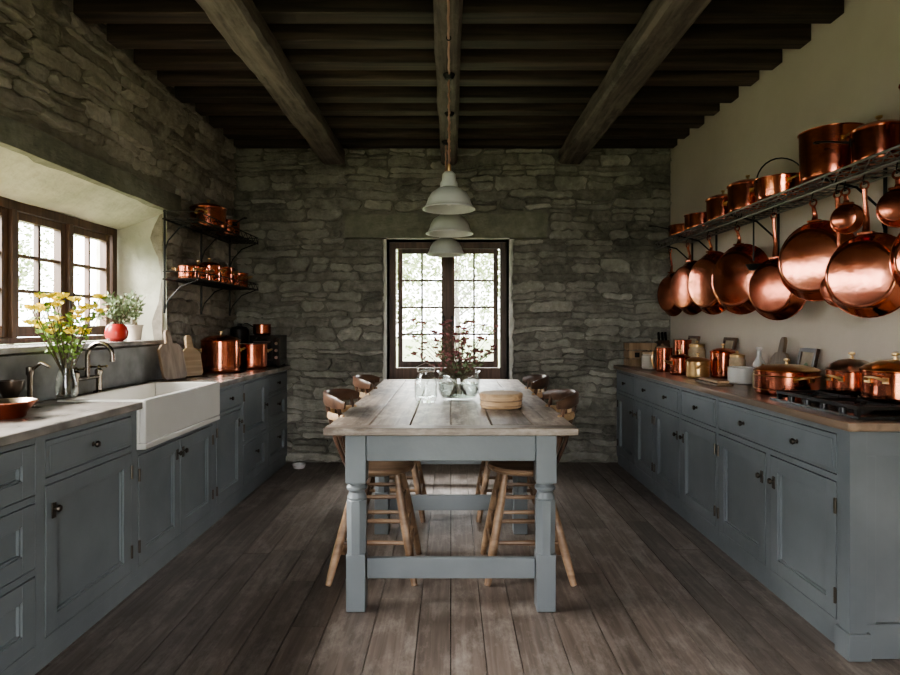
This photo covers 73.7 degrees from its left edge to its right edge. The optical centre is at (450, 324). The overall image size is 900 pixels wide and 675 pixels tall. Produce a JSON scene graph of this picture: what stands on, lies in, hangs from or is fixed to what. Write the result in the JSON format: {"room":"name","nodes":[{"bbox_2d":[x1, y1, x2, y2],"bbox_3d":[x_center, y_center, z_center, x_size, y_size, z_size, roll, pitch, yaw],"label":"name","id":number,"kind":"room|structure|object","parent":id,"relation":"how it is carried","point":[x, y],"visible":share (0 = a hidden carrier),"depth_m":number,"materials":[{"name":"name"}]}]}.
{"room":"historic interior","nodes":[
{"label":"historic interior","id":0,"kind":"room"},
{"bbox_2d":[0,0,236,402],"bbox_3d":[-2.168,-0.237,2.200,0.503,3.074,6.600,0,0,0],"label":"wall","id":1,"kind":"structure","parent":0,"point":[87,133],"depth_m":3.57,"materials":[{"name":"stone"}]},
{"bbox_2d":[0,196,116,343],"bbox_3d":[-2.285,-0.276,2.645,0.109,0.748,2.870,0,0,0],"label":"window","id":2,"kind":"structure","parent":1,"relation":"in","point":[12,212],"depth_m":3.40,"materials":[{"name":"brown wood"}]},
{"bbox_2d":[0,345,162,401],"bbox_3d":[-1.942,0.247,2.550,0.023,0.224,3.100,0,0,0],"label":"backsplash","id":3,"kind":"structure","parent":1,"relation":"attached to","point":[132,365],"depth_m":3.19,"materials":[{"name":"grey stone"}]},
{"bbox_2d":[0,340,163,354],"bbox_3d":[-2.098,0.114,2.647,0.325,0.028,2.875,0,0,0],"label":"trim","id":4,"kind":"structure","parent":1,"relation":"attached to","point":[36,347],"depth_m":3.08,"materials":[{"name":"stone"}]},
{"bbox_2d":[92,290,142,340],"bbox_3d":[-2.021,-0.061,3.673,0.274,0.320,0.242,0,0,19],"label":"potted herb","id":5,"kind":"object","parent":4,"relation":"on","point":[113,332],"visible":0.98,"depth_m":3.64,"materials":[{"name":"red ceramic"}]},
{"bbox_2d":[124,293,145,339],"bbox_3d":[-2.078,-0.060,3.937,0.171,0.317,0.168,0,0,-38],"label":"potted herb","id":6,"kind":"object","parent":4,"relation":"on","point":[135,330],"visible":0.58,"depth_m":3.92,"materials":[{"name":"white ceramic"}]},
{"bbox_2d":[162,210,257,315],"bbox_3d":[-1.798,-0.425,4.600,0.248,0.690,1.248,0,0,0],"label":"shelf","id":7,"kind":"object","parent":1,"relation":"attached to","point":[230,240],"visible":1,"depth_m":4.42,"materials":[{"name":"black metal"}]},
{"bbox_2d":[172,265,203,277],"bbox_3d":[-1.800,-0.359,4.100,0.206,0.091,0.130,0,0,0],"label":"copper pot","id":8,"kind":"object","parent":7,"relation":"on","point":[180,267],"visible":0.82,"depth_m":4.05,"materials":[{"name":"metal"}]},
{"bbox_2d":[193,260,214,279],"bbox_3d":[-1.800,-0.388,4.270,0.226,0.148,0.150,0,0,0],"label":"copper pot","id":9,"kind":"object","parent":7,"relation":"on","point":[206,269],"visible":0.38,"depth_m":4.24,"materials":[{"name":"metal"}]},
{"bbox_2d":[189,200,226,230],"bbox_3d":[-1.800,-0.822,4.450,0.260,0.216,0.272,0,0,43],"label":"stockpot","id":10,"kind":"object","parent":7,"relation":"on","point":[216,211],"visible":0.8,"depth_m":4.35,"materials":[{"name":"metal"}]},
{"bbox_2d":[199,258,226,281],"bbox_3d":[-1.800,-0.407,4.470,0.236,0.186,0.181,0,0,32],"label":"copper pot","id":11,"kind":"object","parent":7,"relation":"on","point":[217,267],"visible":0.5,"depth_m":4.42,"materials":[{"name":"metal"}]},
{"bbox_2d":[221,266,238,284],"bbox_3d":[-1.800,-0.382,4.700,0.243,0.136,0.205,0,0,-37],"label":"copper pot","id":12,"kind":"object","parent":7,"relation":"on","point":[230,272],"visible":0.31,"depth_m":4.65,"materials":[{"name":"metal"}]},
{"bbox_2d":[217,217,246,236],"bbox_3d":[-1.736,-0.779,4.824,0.321,0.130,0.190,0,0,14],"label":"copper saucepan","id":13,"kind":"object","parent":7,"relation":"on","point":[235,223],"visible":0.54,"depth_m":4.77,"materials":[{"name":"metal"}]},
{"bbox_2d":[234,275,244,285],"bbox_3d":[-1.800,-0.362,4.910,0.226,0.096,0.150,0,0,0],"label":"copper pot","id":14,"kind":"object","parent":7,"relation":"on","point":[238,277],"visible":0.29,"depth_m":4.88,"materials":[{"name":"metal"}]},
{"bbox_2d":[236,273,252,286],"bbox_3d":[-1.800,-0.377,5.100,0.226,0.126,0.150,0,0,0],"label":"copper pot","id":15,"kind":"object","parent":7,"relation":"on","point":[247,277],"visible":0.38,"depth_m":5.06,"materials":[{"name":"metal"}]},
{"bbox_2d":[234,146,671,464],"bbox_3d":[-0.110,-0.242,5.641,4.620,3.083,0.459,0,0,0],"label":"wall","id":16,"kind":"structure","parent":0,"point":[585,270],"depth_m":5.45,"materials":[{"name":"stone"}]},
{"bbox_2d":[389,242,506,378],"bbox_3d":[-0.028,-0.135,5.566,1.085,1.266,0.109,0,0,0],"label":"window","id":17,"kind":"structure","parent":16,"relation":"in","point":[409,370],"depth_m":5.55,"materials":[{"name":"brown wood"}]},
{"bbox_2d":[73,0,843,147],"bbox_3d":[0.039,-1.662,2.248,3.918,0.173,6.291,0,0,0],"label":"ceiling","id":18,"kind":"structure","parent":0,"point":[529,69],"depth_m":3.61,"materials":[{"name":"brown wood"}]},
{"bbox_2d":[195,0,344,163],"bbox_3d":[-1.059,-1.506,2.265,0.216,0.129,6.310,0,0,0],"label":"ceiling beam","id":19,"kind":"structure","parent":18,"relation":"attached to","point":[240,23],"depth_m":3.42,"materials":[{"name":"brown wood"}]},
{"bbox_2d":[426,140,465,256],"bbox_3d":[-0.040,-0.997,4.720,0.310,0.894,0.310,0,0,0],"label":"pendant lamp","id":20,"kind":"object","parent":18,"relation":"hanging from","point":[442,247],"visible":0.67,"depth_m":4.64,"materials":[{"name":"white metal"}]},
{"bbox_2d":[433,0,462,164],"bbox_3d":[-0.017,-1.505,2.265,0.155,0.130,6.310,0,0,0],"label":"ceiling beam","id":21,"kind":"structure","parent":18,"relation":"attached to","point":[439,6],"depth_m":3.36,"materials":[{"name":"brown wood"}]},
{"bbox_2d":[423,0,474,214],"bbox_3d":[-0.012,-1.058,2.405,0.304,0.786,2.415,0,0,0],"label":"pendant lamp","id":22,"kind":"object","parent":18,"relation":"hanging from","point":[448,199],"visible":1,"depth_m":3.41,"materials":[{"name":"white metal"}]},
{"bbox_2d":[426,111,472,237],"bbox_3d":[-0.010,-1.031,4.080,0.324,0.826,0.324,0,0,0],"label":"pendant lamp","id":23,"kind":"object","parent":18,"relation":"hanging from","point":[443,225],"visible":0.64,"depth_m":4.00,"materials":[{"name":"white metal"}]},
{"bbox_2d":[558,0,711,163],"bbox_3d":[1.076,-1.505,2.265,0.227,0.130,6.310,0,0,0],"label":"ceiling beam","id":24,"kind":"structure","parent":18,"relation":"attached to","point":[663,23],"depth_m":3.42,"materials":[{"name":"brown wood"}]},
{"bbox_2d":[35,462,899,674],"bbox_3d":[0.005,1.280,2.190,3.990,0.060,6.580,0,0,0],"label":"floor","id":25,"kind":"structure","parent":0,"point":[652,594],"depth_m":2.67,"materials":[{"name":"brown wood"}]},
{"bbox_2d":[0,370,286,674],"bbox_3d":[-1.685,0.823,3.200,0.481,0.855,4.400,0,0,0],"label":"base cabinet","id":26,"kind":"object","parent":25,"relation":"on","point":[88,516],"visible":0.95,"depth_m":2.58,"materials":[{"name":"blue paint"}]},
{"bbox_2d":[0,365,289,446],"bbox_3d":[-1.687,0.377,3.200,0.483,0.033,4.400,0,0,0],"label":"countertop","id":27,"kind":"structure","parent":26,"relation":"on","point":[43,418],"depth_m":2.52,"materials":[{"name":"stone"}]},
{"bbox_2d":[0,379,24,397],"bbox_3d":[-1.820,0.294,2.480,0.100,0.130,0.100,0,0,0],"label":"bronze bowl","id":28,"kind":"object","parent":27,"relation":"on","point":[12,388],"visible":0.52,"depth_m":2.45,"materials":[{"name":"brown metal"}]},
{"bbox_2d":[0,398,38,419],"bbox_3d":[-1.720,0.326,2.320,0.210,0.066,0.210,0,0,0],"label":"copper bowl","id":29,"kind":"object","parent":27,"relation":"on","point":[10,408],"visible":1,"depth_m":2.29,"materials":[{"name":"metal"}]},
{"bbox_2d":[26,361,50,404],"bbox_3d":[-1.859,0.262,2.700,0.115,0.197,0.043,0,0,0],"label":"soap dispenser","id":30,"kind":"object","parent":27,"relation":"on","point":[29,370],"visible":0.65,"depth_m":2.69,"materials":[{"name":"silver metal"}]},
{"bbox_2d":[22,291,106,399],"bbox_3d":[-1.833,0.097,2.856,0.333,0.509,0.328,0,0,-15],"label":"flower vase","id":31,"kind":"object","parent":27,"relation":"on","point":[58,330],"visible":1,"depth_m":2.84,"materials":[{"name":"clear glass"}]},
{"bbox_2d":[68,341,115,396],"bbox_3d":[-1.838,0.222,3.120,0.184,0.277,0.281,0,0,0],"label":"bridge faucet","id":32,"kind":"object","parent":27,"relation":"on","point":[98,371],"visible":0.9,"depth_m":3.11,"materials":[{"name":"silver metal"}]},
{"bbox_2d":[57,382,219,449],"bbox_3d":[-1.645,0.470,3.275,0.420,0.235,0.910,0,0,0],"label":"farmhouse sink","id":33,"kind":"object","parent":27,"relation":"in","point":[170,410],"visible":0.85,"depth_m":3.22,"materials":[{"name":"white ceramic"}]},
{"bbox_2d":[157,330,186,379],"bbox_3d":[-1.849,0.195,3.961,0.090,0.325,0.220,0,0,14],"label":"cutting board","id":34,"kind":"object","parent":27,"relation":"on","point":[170,354],"visible":1,"depth_m":3.94,"materials":[{"name":"brown wood"}]},
{"bbox_2d":[183,335,202,376],"bbox_3d":[-1.826,0.214,4.205,0.076,0.287,0.170,0,0,23],"label":"cutting board","id":35,"kind":"object","parent":27,"relation":"on","point":[192,356],"visible":0.86,"depth_m":4.20,"materials":[{"name":"brown wood"}]},
{"bbox_2d":[196,331,245,373],"bbox_3d":[-1.750,0.202,4.560,0.290,0.315,0.290,0,0,16],"label":"stockpot","id":36,"kind":"object","parent":27,"relation":"on","point":[220,353],"visible":0.91,"depth_m":4.44,"materials":[{"name":"metal"}]},
{"bbox_2d":[230,323,248,342],"bbox_3d":[-1.840,0.172,5.220,0.150,0.375,0.150,0,0,0],"label":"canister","id":37,"kind":"object","parent":27,"relation":"on","point":[239,331],"visible":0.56,"depth_m":5.16,"materials":[{"name":"metal"}]},
{"bbox_2d":[240,343,272,368],"bbox_3d":[-1.640,0.256,4.950,0.268,0.206,0.250,0,0,14],"label":"stockpot","id":38,"kind":"object","parent":27,"relation":"on","point":[254,356],"visible":0.73,"depth_m":4.85,"materials":[{"name":"metal"}]},
{"bbox_2d":[250,335,286,366],"bbox_3d":[-1.600,0.224,5.245,0.260,0.270,0.251,0,0,0],"label":"toaster oven","id":39,"kind":"object","parent":27,"relation":"on","point":[277,356],"visible":0.78,"depth_m":5.15,"materials":[{"name":"black metal"}]},
{"bbox_2d":[244,323,270,334],"bbox_3d":[-1.708,0.036,5.270,0.257,0.104,0.160,0,0,0],"label":"copper saucepan","id":40,"kind":"object","parent":39,"relation":"on","point":[258,329],"visible":0.94,"depth_m":5.21,"materials":[{"name":"metal"}]},
{"bbox_2d":[292,462,305,468],"bbox_3d":[-1.330,1.232,5.250,0.124,0.035,0.124,0,0,0],"label":"pet bowl","id":41,"kind":"object","parent":25,"relation":"on","point":[298,465],"visible":1,"depth_m":5.22,"materials":[{"name":"white ceramic"}]},
{"bbox_2d":[323,388,421,586],"bbox_3d":[-0.406,0.795,3.080,0.491,0.920,0.450,0,0,0],"label":"bar stool","id":42,"kind":"object","parent":25,"relation":"on","point":[333,399],"visible":0.55,"depth_m":2.95,"materials":[{"name":"brown wood"}]},
{"bbox_2d":[353,374,426,522],"bbox_3d":[-0.406,0.795,4.000,0.491,0.920,0.450,0,0,0],"label":"wooden chair","id":43,"kind":"object","parent":25,"relation":"on","point":[363,382],"visible":0.38,"depth_m":3.85,"materials":[{"name":"brown wood"}]},
{"bbox_2d":[323,379,578,611],"bbox_3d":[0.000,0.847,3.737,1.098,0.807,2.325,0,0,0],"label":"table","id":44,"kind":"object","parent":25,"relation":"on","point":[389,423],"visible":0.94,"depth_m":2.64,"materials":[{"name":"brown wood"}]},
{"bbox_2d":[414,362,436,402],"bbox_3d":[-0.145,0.329,3.460,0.132,0.227,0.132,0,0,0],"label":"mason jar","id":45,"kind":"object","parent":44,"relation":"on","point":[425,362],"visible":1,"depth_m":3.46,"materials":[{"name":"clear glass"}]},
{"bbox_2d":[410,318,499,401],"bbox_3d":[0.014,0.199,3.571,0.546,0.486,0.464,0,0,-27],"label":"vase","id":46,"kind":"object","parent":44,"relation":"on","point":[458,373],"visible":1,"depth_m":3.51,"materials":[{"name":"clear glass"}]},
{"bbox_2d":[480,390,522,409],"bbox_3d":[0.270,0.402,3.240,0.232,0.080,0.232,0,0,0],"label":"wooden box","id":47,"kind":"object","parent":44,"relation":"on","point":[491,399],"visible":1,"depth_m":3.15,"materials":[{"name":"brown wood"}]},
{"bbox_2d":[475,374,548,522],"bbox_3d":[0.406,0.795,4.000,0.491,0.920,0.450,0,0,0],"label":"wooden chair","id":48,"kind":"object","parent":25,"relation":"on","point":[538,382],"visible":0.3,"depth_m":3.85,"materials":[{"name":"brown wood"}]},
{"bbox_2d":[480,388,578,586],"bbox_3d":[0.406,0.795,3.080,0.491,0.920,0.450,0,0,0],"label":"bar stool","id":49,"kind":"object","parent":25,"relation":"on","point":[568,399],"visible":0.65,"depth_m":2.95,"materials":[{"name":"brown wood"}]},
{"bbox_2d":[617,370,899,661],"bbox_3d":[1.726,0.823,3.812,0.535,0.855,3.175,0,0,0],"label":"base cabinet","id":50,"kind":"object","parent":25,"relation":"on","point":[810,510],"visible":0.97,"depth_m":2.67,"materials":[{"name":"blue paint"}]},
{"bbox_2d":[613,365,899,431],"bbox_3d":[1.727,0.377,3.803,0.534,0.033,3.195,0,0,0],"label":"countertop","id":51,"kind":"structure","parent":50,"relation":"on","point":[742,393],"depth_m":2.86,"materials":[{"name":"brown wood"}]},
{"bbox_2d":[624,343,656,365],"bbox_3d":[1.660,0.258,5.269,0.240,0.202,0.163,0,0,0],"label":"wooden crate","id":52,"kind":"object","parent":51,"relation":"on","point":[633,351],"visible":0.62,"depth_m":5.19,"materials":[{"name":"brown wood"}]},
{"bbox_2d":[642,349,655,368],"bbox_3d":[1.620,0.277,4.920,0.110,0.165,0.110,0,0,0],"label":"jar","id":53,"kind":"object","parent":51,"relation":"on","point":[646,355],"visible":0.97,"depth_m":4.88,"materials":[{"name":"beige ceramic"}]},
{"bbox_2d":[651,347,671,371],"bbox_3d":[1.635,0.266,4.624,0.144,0.186,0.130,0,0,39],"label":"copper mug","id":54,"kind":"object","parent":51,"relation":"on","point":[662,353],"visible":0.9,"depth_m":4.57,"materials":[{"name":"metal"}]},
{"bbox_2d":[655,332,669,346],"bbox_3d":[1.860,0.211,5.267,0.110,0.297,0.174,0,0,0],"label":"knife block","id":55,"kind":"object","parent":51,"relation":"on","point":[659,342],"visible":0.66,"depth_m":5.26,"materials":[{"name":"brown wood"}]},
{"bbox_2d":[664,349,690,374],"bbox_3d":[1.655,0.268,4.340,0.226,0.182,0.150,0,0,0],"label":"copper pot","id":56,"kind":"object","parent":51,"relation":"on","point":[677,362],"visible":0.8,"depth_m":4.29,"materials":[{"name":"metal"}]},
{"bbox_2d":[674,339,691,354],"bbox_3d":[1.795,0.236,4.658,0.151,0.246,0.140,0,0,-25],"label":"copper mug","id":57,"kind":"object","parent":51,"relation":"on","point":[682,344],"visible":0.4,"depth_m":4.60,"materials":[{"name":"metal"}]},
{"bbox_2d":[688,336,700,342],"bbox_3d":[1.961,0.223,4.900,0.071,0.268,0.200,0,0,0],"label":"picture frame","id":58,"kind":"object","parent":51,"relation":"on","point":[693,338],"visible":0.16,"depth_m":4.87,"materials":[{"name":"brown wood"}]},
{"bbox_2d":[688,341,705,357],"bbox_3d":[1.820,0.236,4.440,0.120,0.245,0.120,0,0,0],"label":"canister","id":59,"kind":"object","parent":51,"relation":"on","point":[696,347],"visible":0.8,"depth_m":4.39,"materials":[{"name":"gold metal"}]},
{"bbox_2d":[685,352,710,378],"bbox_3d":[1.670,0.272,4.060,0.160,0.174,0.236,0,0,0],"label":"brass pot","id":60,"kind":"object","parent":51,"relation":"on","point":[696,367],"visible":0.93,"depth_m":4.00,"materials":[{"name":"metal"}]},
{"bbox_2d":[695,377,733,385],"bbox_3d":[1.600,0.344,3.660,0.100,0.030,0.320,0,0,0],"label":"serving board","id":61,"kind":"object","parent":51,"relation":"on","point":[706,380],"visible":1,"depth_m":3.59,"materials":[{"name":"brown wood"}]},
{"bbox_2d":[710,343,734,378],"bbox_3d":[1.850,0.241,4.080,0.170,0.235,0.170,0,0,0],"label":"copper pot","id":62,"kind":"object","parent":51,"relation":"on","point":[719,357],"visible":0.78,"depth_m":4.02,"materials":[{"name":"metal"}]},
{"bbox_2d":[723,337,737,350],"bbox_3d":[1.961,0.223,4.260,0.071,0.268,0.180,0,0,0],"label":"picture frame","id":63,"kind":"object","parent":51,"relation":"on","point":[729,342],"visible":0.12,"depth_m":4.24,"materials":[{"name":"brown wood"}]},
{"bbox_2d":[729,350,745,365],"bbox_3d":[1.860,0.262,3.900,0.100,0.195,0.100,0,0,0],"label":"glass jar","id":64,"kind":"object","parent":51,"relation":"on","point":[736,359],"visible":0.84,"depth_m":3.86,"materials":[{"name":"beige glass"}]},
{"bbox_2d":[727,366,754,383],"bbox_3d":[1.790,0.309,3.700,0.164,0.100,0.164,0,0,0],"label":"crock","id":65,"kind":"object","parent":51,"relation":"on","point":[735,374],"visible":0.81,"depth_m":3.64,"materials":[{"name":"white ceramic"}]},
{"bbox_2d":[752,364,763,386],"bbox_3d":[1.790,0.291,3.440,0.110,0.135,0.110,0,0,0],"label":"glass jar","id":66,"kind":"object","parent":51,"relation":"on","point":[762,364],"visible":0.11,"depth_m":3.44,"materials":[{"name":"glass"}]},
{"bbox_2d":[753,347,764,366],"bbox_3d":[1.930,0.248,3.760,0.072,0.222,0.072,0,0,0],"label":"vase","id":67,"kind":"object","parent":51,"relation":"on","point":[758,361],"visible":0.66,"depth_m":3.74,"materials":[{"name":"white ceramic"}]},
{"bbox_2d":[769,337,790,363],"bbox_3d":[1.936,0.213,3.530,0.070,0.288,0.190,0,0,0],"label":"cutting board","id":68,"kind":"object","parent":51,"relation":"on","point":[778,357],"visible":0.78,"depth_m":3.52,"materials":[{"name":"brown wood"}]},
{"bbox_2d":[797,348,819,367],"bbox_3d":[1.957,0.242,3.310,0.063,0.229,0.160,0,0,0],"label":"picture frame","id":69,"kind":"object","parent":51,"relation":"on","point":[806,356],"visible":0.32,"depth_m":3.30,"materials":[{"name":"brown wood"}]},
{"bbox_2d":[770,390,899,419],"bbox_3d":[1.745,0.336,2.585,0.410,0.047,0.630,0,0,0],"label":"gas hob","id":70,"kind":"object","parent":51,"relation":"in","point":[850,406],"visible":0.93,"depth_m":2.49,"materials":[{"name":"black metal"}]},
{"bbox_2d":[753,358,821,396],"bbox_3d":[1.740,0.265,3.110,0.310,0.188,0.310,0,0,45],"label":"copper braiser","id":71,"kind":"object","parent":70,"relation":"on","point":[769,378],"visible":0.89,"depth_m":3.00,"materials":[{"name":"metal"}]},
{"bbox_2d":[824,352,868,394],"bbox_3d":[1.830,0.216,2.740,0.242,0.190,0.210,0,0,22],"label":"lidded pot","id":72,"kind":"object","parent":70,"relation":"on","point":[842,376],"visible":0.66,"depth_m":2.68,"materials":[{"name":"orange metal"}]},
{"bbox_2d":[859,352,899,403],"bbox_3d":[1.815,0.210,2.450,0.250,0.201,0.268,0,0,25],"label":"casserole","id":73,"kind":"object","parent":70,"relation":"on","point":[879,379],"visible":1,"depth_m":2.40,"materials":[{"name":"metal"}]},
{"bbox_2d":[670,0,899,396],"bbox_3d":[2.100,-0.225,2.200,0.200,3.050,6.600,0,0,0],"label":"wall","id":74,"kind":"structure","parent":0,"point":[848,70],"depth_m":3.49,"materials":[{"name":"beige paint"}]},
{"bbox_2d":[655,144,899,259],"bbox_3d":[1.846,-0.570,3.365,0.304,0.320,3.236,0,0,0],"label":"pot rack","id":75,"kind":"object","parent":74,"relation":"attached to","point":[832,183],"visible":0.9,"depth_m":3.10,"materials":[{"name":"grey metal"}]},
{"bbox_2d":[657,245,681,315],"bbox_3d":[1.775,-0.367,4.860,0.066,0.595,0.360,0,0,-14],"label":"copper pan","id":76,"kind":"object","parent":75,"relation":"hanging from","point":[665,301],"visible":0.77,"depth_m":4.85,"materials":[{"name":"metal"}]},
{"bbox_2d":[649,223,696,238],"bbox_3d":[1.762,-0.743,4.720,0.366,0.102,0.230,0,0,0],"label":"copper saucepan","id":77,"kind":"object","parent":75,"relation":"on","point":[673,229],"visible":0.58,"depth_m":4.67,"materials":[{"name":"metal"}]},
{"bbox_2d":[670,239,701,314],"bbox_3d":[1.774,-0.370,4.500,0.086,0.590,0.410,0,0,-16],"label":"copper pan","id":78,"kind":"object","parent":75,"relation":"hanging from","point":[679,292],"visible":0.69,"depth_m":4.49,"materials":[{"name":"metal"}]},
{"bbox_2d":[684,212,718,232],"bbox_3d":[1.840,-0.750,4.400,0.250,0.116,0.250,0,0,0],"label":"copper saucepan","id":79,"kind":"object","parent":75,"relation":"on","point":[691,220],"visible":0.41,"depth_m":4.32,"materials":[{"name":"metal"}]},
{"bbox_2d":[687,231,725,314],"bbox_3d":[1.774,-0.367,4.130,0.086,0.595,0.440,0,0,-18],"label":"copper pan","id":80,"kind":"object","parent":75,"relation":"hanging from","point":[700,290],"visible":0.69,"depth_m":4.12,"materials":[{"name":"metal"}]},
{"bbox_2d":[705,190,738,223],"bbox_3d":[1.840,-0.803,4.060,0.223,0.221,0.253,0,0,39],"label":"stockpot","id":81,"kind":"object","parent":75,"relation":"on","point":[716,205],"visible":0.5,"depth_m":3.99,"materials":[{"name":"metal"}]},
{"bbox_2d":[711,221,768,314],"bbox_3d":[1.774,-0.365,3.720,0.081,0.600,0.440,0,0,-24],"label":"copper pan","id":82,"kind":"object","parent":75,"relation":"hanging from","point":[730,277],"visible":0.8,"depth_m":3.70,"materials":[{"name":"metal"}]},
{"bbox_2d":[727,175,765,214],"bbox_3d":[1.840,-0.811,3.720,0.241,0.239,0.263,0,0,41],"label":"stockpot","id":83,"kind":"object","parent":75,"relation":"on","point":[741,193],"visible":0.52,"depth_m":3.64,"materials":[{"name":"metal"}]},
{"bbox_2d":[745,216,760,270],"bbox_3d":[1.765,-0.476,3.500,0.088,0.323,0.088,0,0,0],"label":"ladle","id":84,"kind":"object","parent":75,"relation":"hanging from","point":[752,267],"visible":0.88,"depth_m":3.50,"materials":[{"name":"black metal"}]},
{"bbox_2d":[748,208,805,319],"bbox_3d":[1.775,-0.345,3.300,0.076,0.640,0.350,0,0,-28],"label":"copper pan","id":85,"kind":"object","parent":75,"relation":"hanging from","point":[767,293],"visible":0.81,"depth_m":3.29,"materials":[{"name":"metal"}]},
{"bbox_2d":[753,157,808,204],"bbox_3d":[1.840,-0.813,3.340,0.290,0.242,0.290,0,0,45],"label":"casserole","id":86,"kind":"object","parent":75,"relation":"on","point":[766,186],"visible":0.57,"depth_m":3.25,"materials":[{"name":"metal"}]},
{"bbox_2d":[778,193,854,301],"bbox_3d":[1.775,-0.390,2.940,0.076,0.550,0.400,0,0,-30],"label":"copper pan","id":87,"kind":"object","parent":75,"relation":"hanging from","point":[804,256],"visible":0.65,"depth_m":2.94,"materials":[{"name":"metal"}]},
{"bbox_2d":[797,122,863,186],"bbox_3d":[1.840,-0.812,2.900,0.290,0.241,0.290,0,0,44],"label":"stockpot","id":88,"kind":"object","parent":75,"relation":"on","point":[815,160],"visible":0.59,"depth_m":2.80,"materials":[{"name":"metal"}]},
{"bbox_2d":[820,184,841,307],"bbox_3d":[1.775,-0.372,2.755,0.056,0.585,0.180,0,0,-30],"label":"copper pan","id":89,"kind":"object","parent":75,"relation":"hanging from","point":[823,291],"visible":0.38,"depth_m":2.77,"materials":[{"name":"metal"}]},
{"bbox_2d":[830,181,863,234],"bbox_3d":[1.776,-0.537,2.700,0.051,0.255,0.140,0,0,-40],"label":"copper pan","id":90,"kind":"object","parent":75,"relation":"hanging from","point":[848,218],"visible":0.96,"depth_m":2.69,"materials":[{"name":"metal"}]},
{"bbox_2d":[813,115,899,168],"bbox_3d":[1.781,-0.797,2.605,0.338,0.210,0.210,0,0,23],"label":"copper saucepan","id":91,"kind":"object","parent":75,"relation":"on","point":[871,138],"visible":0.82,"depth_m":2.52,"materials":[{"name":"metal"}]},
{"bbox_2d":[825,174,899,317],"bbox_3d":[1.774,-0.347,2.575,0.081,0.635,0.370,0,0,-30],"label":"copper pan","id":92,"kind":"object","parent":75,"relation":"hanging from","point":[859,280],"visible":0.9,"depth_m":2.56,"materials":[{"name":"metal"}]},
{"bbox_2d":[876,162,899,227],"bbox_3d":[1.775,-0.527,2.385,0.056,0.275,0.160,0,0,-40],"label":"copper pan","id":93,"kind":"object","parent":75,"relation":"hanging from","point":[888,206],"visible":0.95,"depth_m":2.39,"materials":[{"name":"metal"}]},
{"bbox_2d":[889,233,899,286],"bbox_3d":[1.775,-0.370,2.180,0.066,0.590,0.350,0,0,-30],"label":"copper pan","id":94,"kind":"object","parent":75,"relation":"hanging from","point":[894,259],"visible":1,"depth_m":2.30,"materials":[{"name":"metal"}]},
{"label":"outside","id":95,"kind":"structure","parent":0,"visible":0},
{"bbox_2d":[0,339,499,367],"bbox_3d":[0.000,1.470,15.000,80.000,0.160,90.000,0,0,0],"label":"lawn","id":96,"kind":"structure","parent":95,"point":[408,342],"depth_m":34.04,"materials":[{"name":"green plant"}]},
{"bbox_2d":[6,222,80,344],"bbox_3d":[-14.246,-1.463,18.403,4.557,5.673,5.462,0,0,0],"label":"tree","id":97,"kind":"object","parent":96,"relation":"on","point":[21,267],"visible":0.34,"depth_m":18.94,"materials":[{"name":"green plant"}]},
{"bbox_2d":[397,249,472,357],"bbox_3d":[-1.601,-1.091,16.030,4.460,4.931,4.140,0,0,36],"label":"tree","id":98,"kind":"object","parent":96,"relation":"on","point":[407,262],"visible":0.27,"depth_m":15.70,"materials":[{"name":"green plant"}]},
{"bbox_2d":[403,254,499,356],"bbox_3d":[0.590,-1.427,22.105,4.677,5.602,5.546,0,0,0],"label":"tree","id":99,"kind":"object","parent":96,"relation":"on","point":[457,270],"visible":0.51,"depth_m":21.97,"materials":[{"name":"green plant"}]},
{"bbox_2d":[455,250,499,313],"bbox_3d":[1.900,-1.506,17.475,5.304,5.759,4.265,0,0,-28],"label":"tree","id":100,"kind":"object","parent":96,"relation":"on","point":[489,256],"visible":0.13,"depth_m":17.48,"materials":[{"name":"green plant"}]}
]}

